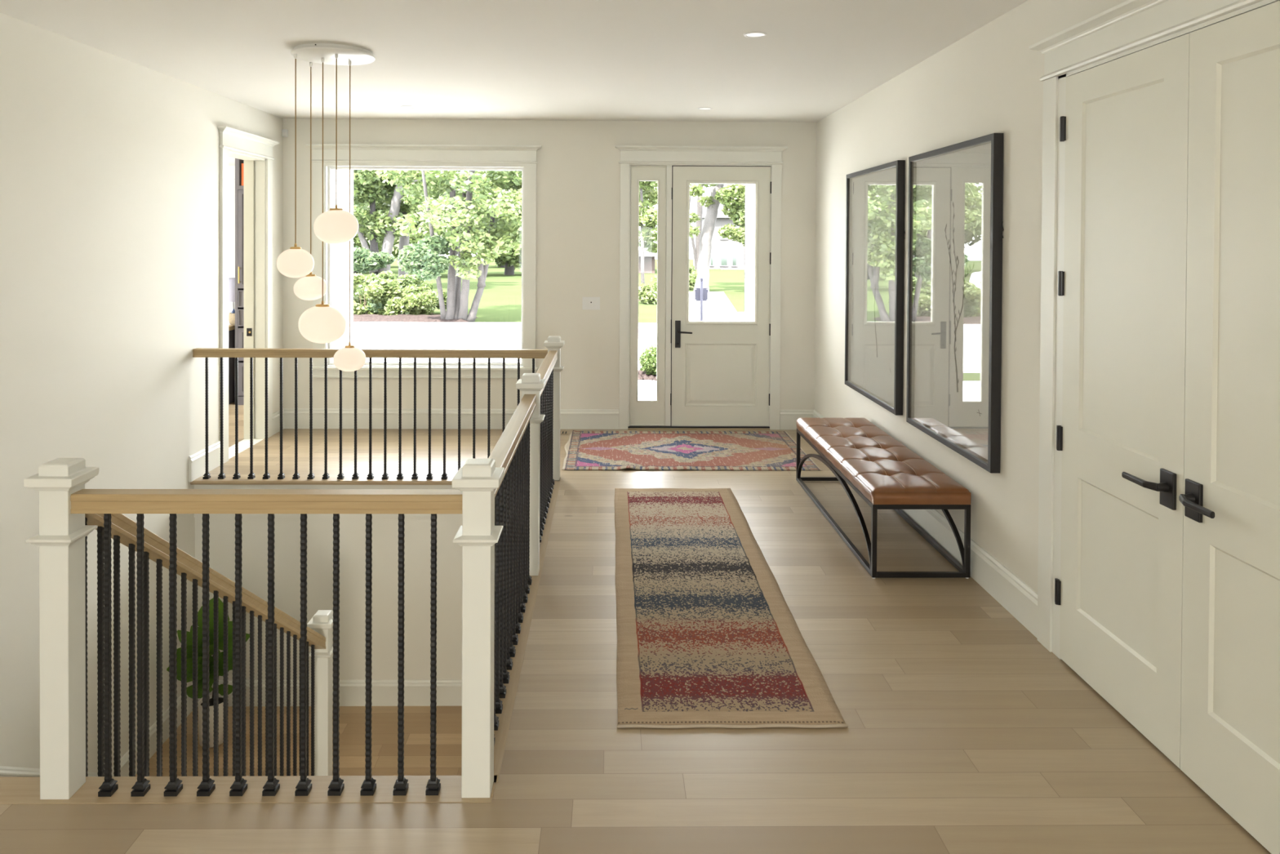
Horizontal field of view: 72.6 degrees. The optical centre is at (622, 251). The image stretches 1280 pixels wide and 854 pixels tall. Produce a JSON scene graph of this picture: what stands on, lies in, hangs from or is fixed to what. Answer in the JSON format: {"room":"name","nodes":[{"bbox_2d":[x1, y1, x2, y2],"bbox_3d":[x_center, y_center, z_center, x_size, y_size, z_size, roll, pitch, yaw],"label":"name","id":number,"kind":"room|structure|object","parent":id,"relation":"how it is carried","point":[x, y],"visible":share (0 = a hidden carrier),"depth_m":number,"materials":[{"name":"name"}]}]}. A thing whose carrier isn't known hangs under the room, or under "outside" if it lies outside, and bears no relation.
{"room":"entrance hall","nodes":[
{"label":"entrance hall","id":0,"kind":"room"},
{"bbox_2d":[0,12,283,772],"bbox_3d":[-3.156,1.947,1.883,0.170,6.213,12.805,0,1,-1],"label":"wall","id":1,"kind":"structure","parent":0,"point":[109,163],"depth_m":5.21,"materials":[{"name":"paint"}]},
{"bbox_2d":[0,765,97,777],"bbox_3d":[-3.092,2.654,4.030,0.024,2.209,2.480,0,1,-1],"label":"trim","id":2,"kind":"structure","parent":1,"relation":"attached to","point":[5,771],"depth_m":4.47,"materials":[{"name":"paint"}]},
{"bbox_2d":[111,683,192,776],"bbox_3d":[-3.120,3.244,5.838,0.024,0.185,1.120,0,1,-1],"label":"baseboard","id":3,"kind":"structure","parent":1,"relation":"attached to","point":[124,763],"depth_m":5.81,"materials":[{"name":"paint"}]},
{"bbox_2d":[188,440,220,481],"bbox_3d":[-3.122,1.566,6.540,0.024,0.185,0.505,0,1,-1],"label":"baseboard","id":4,"kind":"structure","parent":1,"relation":"attached to","point":[197,468],"depth_m":6.46,"materials":[{"name":"paint"}]},
{"bbox_2d":[0,774,497,804],"bbox_3d":[-1.746,1.724,2.773,2.674,0.030,0.145,0,1,-1],"label":"trim","id":5,"kind":"structure","parent":1,"relation":"attached to","point":[13,789],"depth_m":2.76,"materials":[{"name":"brown wood"}]},
{"bbox_2d":[23,457,98,799],"bbox_3d":[-1.772,1.185,2.758,0.146,1.051,0.146,0,1,-1],"label":"newel post","id":6,"kind":"object","parent":5,"relation":"on","point":[60,538],"visible":1,"depth_m":2.72,"materials":[{"name":"paint"}]},
{"bbox_2d":[70,488,462,796],"bbox_3d":[-1.115,1.236,2.767,1.223,0.952,0.065,0,1,-1],"label":"stair railing","id":7,"kind":"object","parent":5,"relation":"on","point":[107,502],"visible":1,"depth_m":2.75,"materials":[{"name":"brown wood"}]},
{"bbox_2d":[451,458,504,797],"bbox_3d":[-0.459,1.191,2.776,0.146,1.051,0.146,0,1,-1],"label":"newel post","id":8,"kind":"object","parent":5,"relation":"on","point":[477,480],"visible":1,"depth_m":2.73,"materials":[{"name":"paint"}]},
{"bbox_2d":[217,125,279,463],"bbox_3d":[-3.188,0.336,7.274,0.240,2.625,1.096,0,1,-1],"label":"trim","id":9,"kind":"structure","parent":1,"relation":"attached to","point":[231,139],"depth_m":7.65,"materials":[{"name":"paint"}]},
{"bbox_2d":[244,160,254,439],"bbox_3d":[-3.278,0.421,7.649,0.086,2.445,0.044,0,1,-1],"label":"door","id":10,"kind":"structure","parent":1,"relation":"in","point":[249,165],"depth_m":7.64,"materials":[{"name":"paint"}]},
{"bbox_2d":[272,408,284,435],"bbox_3d":[-3.141,1.549,7.942,0.024,0.185,0.300,0,1,-1],"label":"baseboard","id":11,"kind":"structure","parent":1,"relation":"attached to","point":[276,415],"depth_m":7.91,"materials":[{"name":"paint"}]},
{"bbox_2d":[228,156,235,322],"bbox_3d":[-5.245,0.392,10.210,3.794,3.323,1.050,0,1,-1],"label":"wall","id":12,"kind":"structure","parent":0,"point":[231,160],"depth_m":9.69,"materials":[{"name":"paint"}]},
{"bbox_2d":[228,165,235,305],"bbox_3d":[-4.634,0.332,9.657,0.896,2.563,0.070,0,1,-1],"label":"window","id":13,"kind":"structure","parent":12,"relation":"attached to","point":[231,168],"depth_m":9.67,"materials":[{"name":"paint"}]},
{"bbox_2d":[228,401,244,447],"bbox_3d":[-5.217,1.774,7.676,3.794,0.280,4.450,0,1,-1],"label":"floor","id":14,"kind":"structure","parent":0,"point":[232,406],"depth_m":8.30,"materials":[{"name":"brown wood"}]},
{"bbox_2d":[228,324,235,404],"bbox_3d":[-4.450,1.202,9.420,0.570,0.830,0.510,0,1,-1],"label":"desk","id":15,"kind":"object","parent":14,"relation":"on","point":[231,328],"visible":0.02,"depth_m":9.32,"materials":[{"name":"brown wood"}]},
{"bbox_2d":[228,277,235,324],"bbox_3d":[-4.233,0.536,9.470,0.280,0.500,0.280,0,1,-1],"label":"table lamp","id":16,"kind":"object","parent":15,"relation":"on","point":[231,280],"visible":0.26,"depth_m":9.35,"materials":[{"name":"white plastic"}]},
{"bbox_2d":[228,312,235,325],"bbox_3d":[-4.127,0.721,9.354,0.190,0.135,0.190,0,1,-1],"label":"basket","id":17,"kind":"object","parent":15,"relation":"on","point":[231,316],"visible":0.41,"depth_m":9.27,"materials":[{"name":"beige"}]},
{"bbox_2d":[235,158,244,404],"bbox_3d":[-3.785,0.291,9.383,0.620,2.660,0.440,0,1,-1],"label":"tall cabinet","id":18,"kind":"object","parent":14,"relation":"on","point":[239,188],"visible":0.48,"depth_m":9.20,"materials":[{"name":"grey paint"}]},
{"bbox_2d":[241,163,244,185],"bbox_3d":[-4.013,-0.817,9.279,0.026,0.235,0.160,0,1,-1],"label":"book","id":19,"kind":"object","parent":18,"relation":"in","point":[242,164],"visible":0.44,"depth_m":9.20,"materials":[{"name":"orange paper"}]},
{"bbox_2d":[135,706,462,776],"bbox_3d":[-1.817,3.469,5.773,2.631,0.250,1.290,0,1,-1],"label":"floor","id":20,"kind":"structure","parent":0,"point":[384,726],"depth_m":5.92,"materials":[{"name":"brown wood"}]},
{"bbox_2d":[166,598,249,747],"bbox_3d":[-2.788,2.833,5.856,0.481,1.009,0.314,1,1,27],"label":"potted plant","id":21,"kind":"object","parent":20,"relation":"on","point":[189,634],"visible":0.45,"depth_m":5.87,"materials":[{"name":"green plant"}]},
{"bbox_2d":[198,693,223,747],"bbox_3d":[-2.787,3.192,5.931,0.184,0.290,0.184,0,1,-1],"label":"pot","id":22,"kind":"object","parent":20,"relation":"on","point":[220,699],"depth_m":5.87,"materials":[{"name":"white ceramic"}]},
{"bbox_2d":[306,609,333,775],"bbox_3d":[-1.814,2.765,5.274,0.146,1.169,0.146,0,1,-1],"label":"newel post","id":23,"kind":"object","parent":20,"relation":"on","point":[322,622],"visible":0.59,"depth_m":5.23,"materials":[{"name":"paint"}]},
{"bbox_3d":[-2.406,2.682,3.978,1.356,1.922,2.305,0,1,-1],"label":"staircase","id":24,"kind":"structure","parent":20,"relation":"on","visible":0},
{"bbox_2d":[84,513,325,776],"bbox_3d":[-1.793,1.962,4.016,0.065,2.433,2.408,0,1,-1],"label":"stair railing","id":25,"kind":"object","parent":24,"relation":"on","point":[123,531],"visible":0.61,"depth_m":3.55,"materials":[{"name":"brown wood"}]},
{"bbox_2d":[195,516,462,679],"bbox_3d":[-1.826,3.350,6.492,2.631,3.310,0.150,0,1,-1],"label":"wall","id":26,"kind":"structure","parent":0,"point":[417,531],"depth_m":6.41,"materials":[{"name":"paint"}]},
{"bbox_2d":[194,484,462,517],"bbox_3d":[-1.793,1.843,4.599,2.631,0.250,3.600,0,1,-1],"label":"trim","id":27,"kind":"structure","parent":26,"relation":"attached to","point":[196,486],"depth_m":6.38,"materials":[{"name":"paint"}]},
{"bbox_2d":[197,679,462,706],"bbox_3d":[-1.824,3.244,6.403,2.631,0.185,0.024,0,1,-1],"label":"baseboard","id":28,"kind":"structure","parent":26,"relation":"attached to","point":[449,691],"depth_m":6.40,"materials":[{"name":"paint"}]},
{"bbox_2d":[190,476,559,484],"bbox_3d":[-1.795,1.680,6.385,2.674,0.030,0.118,0,1,-1],"label":"trim","id":29,"kind":"structure","parent":26,"relation":"attached to","point":[212,480],"depth_m":6.33,"materials":[{"name":"brown wood"}]},
{"bbox_2d":[192,347,547,479],"bbox_3d":[-1.839,1.189,6.392,2.580,0.952,0.065,0,1,-1],"label":"stair railing","id":30,"kind":"object","parent":29,"relation":"on","point":[206,353],"visible":0.92,"depth_m":6.38,"materials":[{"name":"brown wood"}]},
{"bbox_2d":[543,335,564,479],"bbox_3d":[-0.503,1.147,6.410,0.146,1.051,0.146,0,1,-1],"label":"newel post","id":31,"kind":"object","parent":29,"relation":"on","point":[553,342],"visible":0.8,"depth_m":6.37,"materials":[{"name":"paint"}]},
{"bbox_2d":[493,476,561,782],"bbox_3d":[-0.482,1.707,4.638,0.108,0.030,3.647,0,1,-1],"label":"trim","id":32,"kind":"structure","parent":26,"relation":"attached to","point":[504,718],"depth_m":3.67,"materials":[{"name":"brown wood"}]},
{"bbox_2d":[488,394,536,745],"bbox_3d":[-0.471,1.229,3.686,0.065,0.952,1.730,0,1,-1],"label":"stair railing","id":33,"kind":"object","parent":32,"relation":"on","point":[513,580],"visible":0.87,"depth_m":3.67,"materials":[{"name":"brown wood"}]},
{"bbox_2d":[515,373,546,575],"bbox_3d":[-0.484,1.169,4.595,0.146,1.051,0.146,0,1,-1],"label":"newel post","id":34,"kind":"object","parent":32,"relation":"on","point":[530,383],"visible":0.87,"depth_m":4.55,"materials":[{"name":"paint"}]},
{"bbox_2d":[536,350,557,546],"bbox_3d":[-0.496,1.207,5.503,0.065,0.952,1.725,0,1,-1],"label":"stair railing","id":35,"kind":"object","parent":32,"relation":"on","point":[545,370],"visible":0.67,"depth_m":5.61,"materials":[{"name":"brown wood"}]},
{"bbox_2d":[0,0,1027,122],"bbox_3d":[-2.476,-1.295,3.051,9.120,0.250,15.600,0,1,-1],"label":"ceiling","id":36,"kind":"structure","parent":0,"point":[447,60],"depth_m":5.08,"materials":[{"name":"paint"}]},
{"bbox_2d":[276,43,375,371],"bbox_3d":[-1.756,-0.231,5.204,0.532,1.923,0.480,0,1,-1],"label":"pendant light","id":37,"kind":"object","parent":36,"relation":"hanging from","point":[322,323],"visible":1,"depth_m":5.11,"materials":[{"name":"white glass"}]},
{"bbox_2d":[697,106,712,110],"bbox_3d":[0.695,-1.202,7.321,0.128,0.006,0.128,0,1,-1],"label":"recessed light","id":38,"kind":"object","parent":36,"relation":"in","point":[703,108],"visible":1,"depth_m":7.32,"materials":[{"name":"white plastic"}]},
{"bbox_2d":[742,31,767,37],"bbox_3d":[0.716,-1.171,4.701,0.128,0.006,0.128,0,1,-1],"label":"recessed light","id":39,"kind":"object","parent":36,"relation":"in","point":[750,34],"visible":1,"depth_m":4.70,"materials":[{"name":"white plastic"}]},
{"bbox_2d":[283,118,817,409],"bbox_3d":[-0.656,0.214,8.205,5.326,2.873,0.190,0,1,-1],"label":"wall","id":40,"kind":"structure","parent":0,"point":[578,166],"depth_m":8.11,"materials":[{"name":"paint"}]},
{"bbox_2d":[281,128,288,137],"bbox_3d":[-3.115,-1.095,8.042,0.048,0.072,0.037,0,1,-1],"label":"sensor","id":41,"kind":"object","parent":40,"relation":"attached to","point":[284,131],"visible":1,"depth_m":8.03,"materials":[{"name":"white plastic"}]},
{"bbox_2d":[332,169,353,361],"bbox_3d":[-5.278,0.375,9.512,3.909,3.673,2.545,0,1,-1],"label":"trim","id":42,"kind":"structure","parent":40,"relation":"attached to","point":[340,252],"depth_m":10.42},
{"bbox_2d":[306,143,541,377],"bbox_3d":[-1.835,0.091,8.132,2.157,2.158,0.220,0,1,-1],"label":"window","id":43,"kind":"structure","parent":40,"relation":"in","point":[362,157],"depth_m":8.07,"materials":[{"name":"paint"}]},
{"bbox_2d":[283,408,618,429],"bbox_3d":[-1.594,1.554,8.101,3.121,0.185,0.024,0,1,-1],"label":"baseboard","id":44,"kind":"structure","parent":40,"relation":"attached to","point":[570,419],"depth_m":8.09,"materials":[{"name":"paint"}]},
{"bbox_2d":[582,297,599,309],"bbox_3d":[-0.290,0.480,8.112,0.164,0.118,0.012,0,1,-1],"label":"switch plate","id":45,"kind":"object","parent":40,"relation":"attached to","point":[588,303],"visible":1,"depth_m":8.11,"materials":[{"name":"white plastic"}]},
{"bbox_2d":[629,164,666,426],"bbox_3d":[0.238,0.411,8.152,0.336,2.436,0.046,0,1,-1],"label":"window","id":46,"kind":"structure","parent":40,"relation":"in","point":[642,412],"depth_m":8.14,"materials":[{"name":"paint"}]},
{"bbox_2d":[615,145,787,430],"bbox_3d":[0.725,0.339,8.195,1.598,2.637,0.270,0,1,-1],"label":"trim","id":47,"kind":"structure","parent":40,"relation":"attached to","point":[670,157],"depth_m":8.11,"materials":[{"name":"paint"}]},
{"bbox_2d":[670,166,771,426],"bbox_3d":[0.923,0.417,8.127,0.940,2.428,0.110,0,1,-1],"label":"door","id":48,"kind":"structure","parent":40,"relation":"in","point":[721,369],"depth_m":8.14,"materials":[{"name":"paint"}]},
{"bbox_2d":[779,409,813,429],"bbox_3d":[1.637,1.570,8.146,0.328,0.185,0.024,0,1,-1],"label":"baseboard","id":49,"kind":"structure","parent":40,"relation":"attached to","point":[788,418],"depth_m":8.14,"materials":[{"name":"paint"}]},
{"bbox_2d":[0,428,1271,853],"bbox_3d":[-0.493,1.867,1.919,5.156,0.280,12.805,0,1,-1],"label":"floor","id":50,"kind":"structure","parent":0,"point":[965,734],"depth_m":3.00,"materials":[{"name":"brown wood"}]},
{"bbox_2d":[560,431,568,434],"bbox_3d":[-0.610,1.651,7.953,0.235,0.004,0.120,0,1,-1],"label":"floor vent","id":51,"kind":"object","parent":50,"relation":"in","point":[561,432],"visible":0.33,"depth_m":7.96,"materials":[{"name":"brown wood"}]},
{"bbox_2d":[561,430,822,470],"bbox_3d":[0.516,1.655,7.348,2.011,0.020,1.360,0,1,-1],"label":"rug","id":52,"kind":"object","parent":50,"relation":"on","point":[584,450],"visible":0.98,"depth_m":7.24,"materials":[{"name":"multicoloured fabric"}]},
{"bbox_2d":[614,488,848,728],"bbox_3d":[0.377,1.692,4.654,0.835,0.011,3.044,0,1,-1],"label":"runner rug","id":53,"kind":"object","parent":50,"relation":"on","point":[708,635],"visible":1,"depth_m":3.92,"materials":[{"name":"fabric"}]},
{"bbox_2d":[795,417,970,578],"bbox_3d":[1.543,1.455,5.470,0.522,0.478,1.869,0,1,-1],"label":"bench","id":54,"kind":"object","parent":50,"relation":"on","point":[886,473],"visible":1,"depth_m":4.89,"materials":[{"name":"leather"}]},
{"bbox_2d":[694,277,707,320],"bbox_3d":[1.099,1.194,12.132,0.180,1.677,0.055,0,1,-1],"label":"mailbox","id":55,"kind":"object","parent":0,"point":[700,294],"visible":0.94,"depth_m":12.14,"materials":[{"name":"white plastic"}]},
{"bbox_2d":[744,184,755,320],"bbox_3d":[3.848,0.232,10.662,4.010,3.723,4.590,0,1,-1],"label":"column","id":56,"kind":"structure","parent":0,"point":[749,201],"depth_m":12.46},
{"bbox_2d":[814,0,1127,592],"bbox_3d":[1.992,0.302,1.934,0.200,2.873,12.805,0,1,-1],"label":"wall","id":57,"kind":"structure","parent":0,"point":[987,82],"depth_m":4.46,"materials":[{"name":"paint"}]},
{"bbox_2d":[844,160,905,415],"bbox_3d":[1.805,0.228,6.296,0.048,1.665,1.254,0,1,-1],"label":"mirror","id":58,"kind":"object","parent":57,"relation":"attached to","point":[875,232],"visible":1,"depth_m":6.23,"materials":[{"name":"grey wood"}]},
{"bbox_2d":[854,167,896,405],"bbox_3d":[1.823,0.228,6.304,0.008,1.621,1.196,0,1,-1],"label":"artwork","id":59,"kind":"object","parent":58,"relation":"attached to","point":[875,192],"depth_m":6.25},
{"bbox_2d":[813,409,1037,638],"bbox_3d":[1.818,1.597,6.003,0.024,0.185,4.315,0,1,-1],"label":"baseboard","id":60,"kind":"structure","parent":57,"relation":"attached to","point":[1009,590],"depth_m":4.36,"materials":[{"name":"paint"}]},
{"bbox_2d":[906,133,1004,473],"bbox_3d":[1.825,0.245,4.861,0.048,1.665,1.230,0,1,-1],"label":"mirror","id":61,"kind":"object","parent":57,"relation":"attached to","point":[955,228],"visible":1,"depth_m":4.77,"materials":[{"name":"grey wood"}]},
{"bbox_2d":[1054,33,1189,768],"bbox_3d":[1.833,0.493,3.276,0.103,2.433,0.802,0,1,-1],"label":"door","id":62,"kind":"structure","parent":57,"relation":"in","point":[1124,127],"depth_m":3.21,"materials":[{"name":"paint"}]},
{"bbox_2d":[1028,0,1279,659],"bbox_3d":[1.864,0.413,2.897,0.110,2.627,1.968,0,1,-1],"label":"trim","id":63,"kind":"structure","parent":57,"relation":"attached to","point":[1129,27],"depth_m":3.70,"materials":[{"name":"paint"}]},
{"bbox_2d":[1178,0,1279,853],"bbox_3d":[1.844,0.503,2.485,0.103,2.433,0.774,0,1,-1],"label":"door","id":64,"kind":"structure","parent":57,"relation":"in","point":[1230,499],"depth_m":2.66,"materials":[{"name":"paint"}]},
{"label":"outside","id":65,"kind":"structure","parent":0,"visible":0},
{"bbox_2d":[353,257,744,323],"bbox_3d":[4.181,1.662,59.242,130.000,0.300,101.690,0,1,-1],"label":"lawn","id":66,"kind":"structure","parent":65,"point":[500,301],"depth_m":38.90,"materials":[{"name":"green plant"}]},
{"bbox_2d":[353,195,383,273],"bbox_3d":[-17.750,-2.405,57.338,8.146,7.704,6.934,1,1,35],"label":"tree","id":67,"kind":"object","parent":66,"relation":"on","point":[357,242],"visible":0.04,"depth_m":55.83,"materials":[{"name":"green plant"}]},
{"bbox_2d":[353,272,401,315],"bbox_3d":[-7.592,1.298,25.506,1.886,1.403,1.512,1,1,17],"label":"shrub","id":68,"kind":"object","parent":66,"relation":"on","point":[377,288],"visible":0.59,"depth_m":25.40,"materials":[{"name":"green plant"}]},
{"bbox_2d":[365,278,403,315],"bbox_3d":[-7.047,1.387,26.016,1.835,1.227,1.571,0,1,-1],"label":"shrub","id":69,"kind":"object","parent":66,"relation":"on","point":[373,306],"visible":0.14,"depth_m":25.37,"materials":[{"name":"green plant"}]},
{"bbox_2d":[358,270,434,291],"bbox_3d":[-7.749,1.279,29.918,2.629,1.285,1.590,0,1,-1],"label":"shrub","id":70,"kind":"object","parent":66,"relation":"on","point":[402,280],"visible":0.34,"depth_m":29.52,"materials":[{"name":"green plant"}]},
{"bbox_2d":[353,169,449,276],"bbox_3d":[-10.883,-2.377,37.871,6.475,8.294,5.788,1,1,43],"label":"tree","id":71,"kind":"object","parent":66,"relation":"on","point":[379,219],"visible":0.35,"depth_m":37.45,"materials":[{"name":"green plant"}]},
{"bbox_2d":[372,285,439,315],"bbox_3d":[-6.299,1.488,25.463,1.566,0.998,1.793,0,1,-43],"label":"shrub","id":72,"kind":"object","parent":66,"relation":"on","point":[414,304],"visible":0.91,"depth_m":25.07,"materials":[{"name":"green plant"}]},
{"bbox_2d":[353,314,478,322],"bbox_3d":[-8.491,1.820,24.154,8.700,0.099,2.187,0,1,-1],"label":"mulch bed","id":73,"kind":"object","parent":66,"relation":"on","point":[362,317],"visible":0.34,"depth_m":23.64,"materials":[{"name":"brown soil"}]},
{"bbox_2d":[374,174,458,278],"bbox_3d":[-9.100,-1.660,40.068,4.402,6.752,4.887,0,1,12],"label":"tree","id":74,"kind":"object","parent":66,"relation":"on","point":[404,240],"visible":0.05,"depth_m":39.64,"materials":[{"name":"green plant"}]},
{"bbox_2d":[357,171,485,275],"bbox_3d":[-11.983,-2.414,51.525,8.379,7.918,5.842,0,1,-13],"label":"tree","id":75,"kind":"object","parent":66,"relation":"on","point":[411,239],"visible":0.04,"depth_m":50.10,"materials":[{"name":"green plant"}]},
{"bbox_2d":[396,283,447,315],"bbox_3d":[-5.955,1.409,25.964,1.339,0.945,1.763,1,1,44],"label":"shrub","id":76,"kind":"object","parent":66,"relation":"on","point":[415,289],"visible":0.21,"depth_m":25.90,"materials":[{"name":"green plant"}]},
{"bbox_2d":[374,169,521,322],"bbox_3d":[-4.281,-1.457,23.478,5.719,6.807,4.634,0,1,3],"label":"tree","id":77,"kind":"object","parent":66,"relation":"on","point":[424,260],"visible":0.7,"depth_m":22.90,"materials":[{"name":"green plant"}]},
{"bbox_2d":[470,182,521,275],"bbox_3d":[-7.371,-2.267,55.505,8.502,7.574,6.452,0,1,15],"label":"tree","id":78,"kind":"object","parent":66,"relation":"on","point":[512,260],"visible":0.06,"depth_m":54.93,"materials":[{"name":"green plant"}]},
{"bbox_2d":[638,369,656,381],"bbox_3d":[0.097,1.984,14.100,1.800,0.100,1.230,0,1,-1],"label":"mulch bed","id":79,"kind":"object","parent":66,"relation":"on","point":[642,375],"visible":0.09,"depth_m":13.73,"materials":[{"name":"brown soil"}]},
{"bbox_2d":[638,343,657,374],"bbox_3d":[0.515,1.734,13.986,0.533,0.510,0.534,0,1,-1],"label":"boxwood shrub","id":80,"kind":"object","parent":79,"relation":"on","point":[647,359],"visible":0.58,"depth_m":13.86,"materials":[{"name":"green plant"}]},
{"bbox_2d":[638,249,656,273],"bbox_3d":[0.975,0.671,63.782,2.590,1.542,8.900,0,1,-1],"label":"house","id":81,"kind":"structure","parent":66,"relation":"on","point":[649,257],"depth_m":60.05,"materials":[{"name":"white brick"}]},
{"bbox_2d":[638,274,657,303],"bbox_3d":[1.133,1.373,30.921,1.388,1.147,1.253,0,1,-25],"label":"shrub","id":82,"kind":"object","parent":66,"relation":"on","point":[646,295],"visible":0.72,"depth_m":30.68,"materials":[{"name":"green plant"}]},
{"bbox_2d":[639,181,657,301],"bbox_3d":[1.015,-1.025,32.321,2.310,5.693,2.607,0,1,-1],"label":"tree","id":83,"kind":"object","parent":66,"relation":"on","point":[648,191],"visible":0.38,"depth_m":31.95,"materials":[{"name":"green plant"}]},
{"bbox_2d":[688,265,697,289],"bbox_3d":[3.115,1.189,40.088,1.498,1.221,1.428,1,1,43],"label":"shrub","id":84,"kind":"object","parent":66,"relation":"on","point":[692,274],"visible":0.23,"depth_m":39.70,"materials":[{"name":"green plant"}]},
{"bbox_2d":[689,185,703,270],"bbox_3d":[3.873,-2.558,40.716,3.424,8.594,2.952,0,1,-1],"label":"tree","id":85,"kind":"object","parent":66,"relation":"on","point":[700,208],"visible":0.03,"depth_m":40.92,"materials":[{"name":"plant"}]},
{"bbox_2d":[689,183,745,292],"bbox_3d":[4.483,-1.983,37.837,4.280,7.629,3.124,0,1,7],"label":"tree","id":86,"kind":"object","parent":66,"relation":"on","point":[732,196],"visible":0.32,"depth_m":37.28,"materials":[{"name":"green plant"}]},
{"bbox_2d":[693,195,744,270],"bbox_3d":[9.354,-1.807,74.518,5.932,6.324,11.200,0,1,-1],"label":"house","id":87,"kind":"structure","parent":66,"relation":"on","point":[726,254],"depth_m":70.12,"materials":[{"name":"stone"}]},
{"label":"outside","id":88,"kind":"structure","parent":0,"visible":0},
{"bbox_2d":[353,321,657,369],"bbox_3d":[4.729,1.987,19.092,130.000,0.020,8.600,0,1,-1],"label":"road","id":89,"kind":"structure","parent":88,"point":[366,335],"depth_m":19.73,"materials":[{"name":"concrete"}]},
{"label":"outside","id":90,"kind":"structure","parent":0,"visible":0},
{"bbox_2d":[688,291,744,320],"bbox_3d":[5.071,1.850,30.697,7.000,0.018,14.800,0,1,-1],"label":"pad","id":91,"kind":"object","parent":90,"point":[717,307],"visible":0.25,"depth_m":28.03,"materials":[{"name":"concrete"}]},
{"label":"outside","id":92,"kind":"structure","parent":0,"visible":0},
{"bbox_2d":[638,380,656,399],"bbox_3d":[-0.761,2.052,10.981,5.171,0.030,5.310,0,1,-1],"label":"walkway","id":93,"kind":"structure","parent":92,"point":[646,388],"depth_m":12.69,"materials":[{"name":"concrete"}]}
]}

